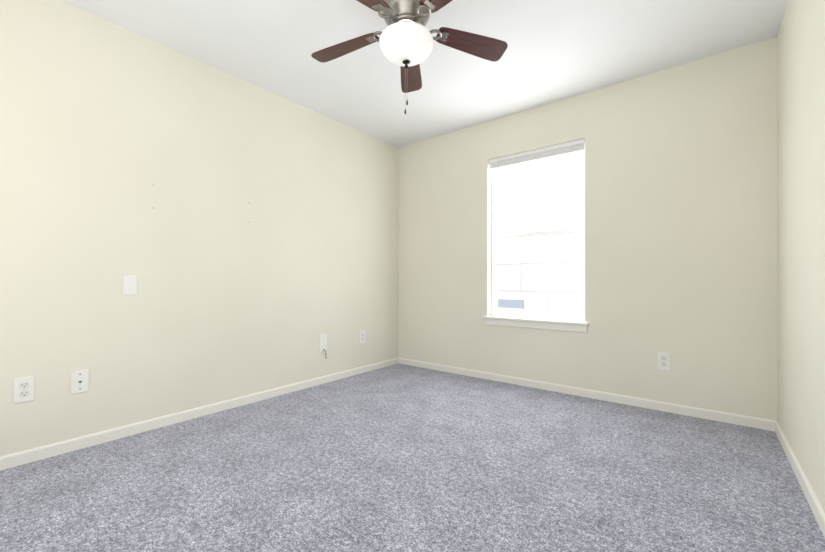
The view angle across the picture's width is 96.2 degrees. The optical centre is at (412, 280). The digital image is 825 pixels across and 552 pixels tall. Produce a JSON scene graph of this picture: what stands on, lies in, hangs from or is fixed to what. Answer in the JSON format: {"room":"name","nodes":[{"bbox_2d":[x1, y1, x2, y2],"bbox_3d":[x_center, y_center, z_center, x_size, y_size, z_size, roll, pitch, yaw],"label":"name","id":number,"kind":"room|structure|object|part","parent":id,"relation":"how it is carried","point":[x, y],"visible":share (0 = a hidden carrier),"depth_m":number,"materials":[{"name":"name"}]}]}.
{"room":"empty bedroom","nodes":[
{"label":"empty bedroom","id":0,"kind":"room"},
{"bbox_2d":[0,0,398,456],"bbox_3d":[-1.476,-0.326,3.181,0.151,2.740,4.000,0,0,38],"label":"wall","id":1,"kind":"structure","parent":0,"point":[246,233],"depth_m":2.66,"materials":[{"name":"beige paint"}]},
{"bbox_2d":[14,376,33,402],"bbox_3d":[-2.218,0.621,2.114,0.009,0.140,0.082,0,0,38],"label":"electrical outlet","id":2,"kind":"object","parent":1,"relation":"attached to","point":[23,389],"visible":1,"depth_m":2.11,"materials":[{"name":"white plastic"}]},
{"bbox_2d":[71,369,88,393],"bbox_3d":[-2.069,0.626,2.303,0.008,0.140,0.082,0,0,38],"label":"phone jack","id":3,"kind":"object","parent":1,"relation":"attached to","point":[79,381],"visible":1,"depth_m":2.30,"materials":[{"name":"white plastic"}]},
{"bbox_2d":[123,276,136,294],"bbox_3d":[-1.910,0.030,2.504,0.008,0.128,0.076,0,0,38],"label":"switch plate","id":4,"kind":"object","parent":1,"relation":"attached to","point":[129,285],"visible":1,"depth_m":2.50,"materials":[{"name":"white plastic"}]},
{"bbox_2d":[0,358,398,470],"bbox_3d":[-1.412,1.008,3.131,0.013,0.072,4.000,0,0,38],"label":"baseboard","id":5,"kind":"structure","parent":1,"relation":"attached to","point":[33,455],"depth_m":2.65,"materials":[{"name":"white wood"}]},
{"bbox_2d":[319,334,326,358],"bbox_3d":[-0.916,0.661,3.737,0.039,0.252,0.087,0,0,38],"label":"outlet","id":6,"kind":"object","parent":1,"relation":"attached to","point":[322,342],"visible":1,"depth_m":3.73,"materials":[{"name":"white plastic"}]},
{"bbox_2d":[360,331,364,343],"bbox_3d":[-0.569,0.637,4.202,0.009,0.140,0.082,0,0,38],"label":"electrical outlet","id":7,"kind":"object","parent":1,"relation":"attached to","point":[362,336],"visible":1,"depth_m":4.20,"materials":[{"name":"white plastic"}]},
{"bbox_2d":[0,363,824,551],"bbox_3d":[-0.063,1.104,2.066,3.750,0.120,4.300,0,0,38],"label":"floor","id":8,"kind":"structure","parent":0,"point":[398,457],"depth_m":1.93,"materials":[{"name":"grey carpet"}]},
{"bbox_2d":[61,0,787,147],"bbox_3d":[-0.063,-1.756,2.066,3.750,0.120,4.300,0,0,38],"label":"ceiling","id":9,"kind":"structure","parent":0,"point":[556,50],"depth_m":2.68,"materials":[{"name":"white paint"}]},
{"bbox_2d":[311,0,507,113],"bbox_3d":[-0.063,-1.357,2.070,1.191,0.679,1.142,0,0,38],"label":"fan","id":10,"kind":"object","parent":9,"relation":"hanging from","point":[405,39],"visible":1,"depth_m":2.09,"materials":[{"name":"brown wood"}]},
{"bbox_3d":[-0.035,-1.319,2.102,0.306,0.146,0.306,0,0,38],"label":"lamp shade","id":11,"kind":"part","parent":10,"relation":"part of","materials":[{"name":"white glass"}]},
{"bbox_2d":[399,37,776,420],"bbox_3d":[1.223,-0.326,3.694,3.750,2.740,0.150,0,0,38],"label":"wall","id":12,"kind":"structure","parent":0,"point":[681,214],"depth_m":3.07,"materials":[{"name":"beige paint"}]},
{"bbox_2d":[483,315,588,332],"bbox_3d":[1.195,0.419,3.659,1.036,0.090,0.130,0,0,38],"label":"window sill","id":13,"kind":"structure","parent":12,"relation":"attached to","point":[559,325],"depth_m":3.59,"materials":[{"name":"white wood"}]},
{"bbox_2d":[488,138,584,231],"bbox_3d":[1.200,-0.904,3.665,0.965,0.784,0.056,0,0,38],"label":"blind headrail","id":14,"kind":"object","parent":12,"relation":"attached to","point":[570,148],"visible":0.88,"depth_m":3.62,"materials":[{"name":"white plastic"}]},
{"bbox_2d":[492,151,584,320],"bbox_3d":[1.248,-0.461,3.726,0.966,1.670,0.058,0,0,38],"label":"window","id":15,"kind":"structure","parent":12,"relation":"in","point":[546,314],"depth_m":3.71,"materials":[{"name":"white plastic"}]},
{"bbox_2d":[398,357,775,431],"bbox_3d":[1.172,1.008,3.630,3.450,0.072,0.013,0,0,38],"label":"baseboard","id":16,"kind":"structure","parent":12,"relation":"attached to","point":[749,421],"depth_m":3.18,"materials":[{"name":"white wood"}]},
{"bbox_2d":[658,352,669,370],"bbox_3d":[2.017,0.644,2.966,0.082,0.140,0.009,0,0,38],"label":"outlet","id":17,"kind":"object","parent":12,"relation":"attached to","point":[663,361],"visible":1,"depth_m":2.96,"materials":[{"name":"white plastic"}]},
{"bbox_2d":[777,0,824,511],"bbox_3d":[1.349,-0.326,0.950,0.150,2.740,4.000,0,0,38],"label":"wall","id":18,"kind":"structure","parent":0,"point":[801,228],"depth_m":1.90,"materials":[{"name":"beige paint"}]},
{"bbox_2d":[775,421,824,537],"bbox_3d":[1.285,1.008,1.001,0.013,0.072,4.000,0,0,38],"label":"baseboard","id":19,"kind":"structure","parent":18,"relation":"attached to","point":[812,500],"depth_m":1.84,"materials":[{"name":"white wood"}]},
{"label":"outside","id":20,"kind":"structure","parent":0,"visible":0},
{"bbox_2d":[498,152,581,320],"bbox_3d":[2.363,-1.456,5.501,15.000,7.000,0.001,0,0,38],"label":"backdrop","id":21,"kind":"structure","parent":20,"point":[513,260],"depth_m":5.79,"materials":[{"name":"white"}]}
]}

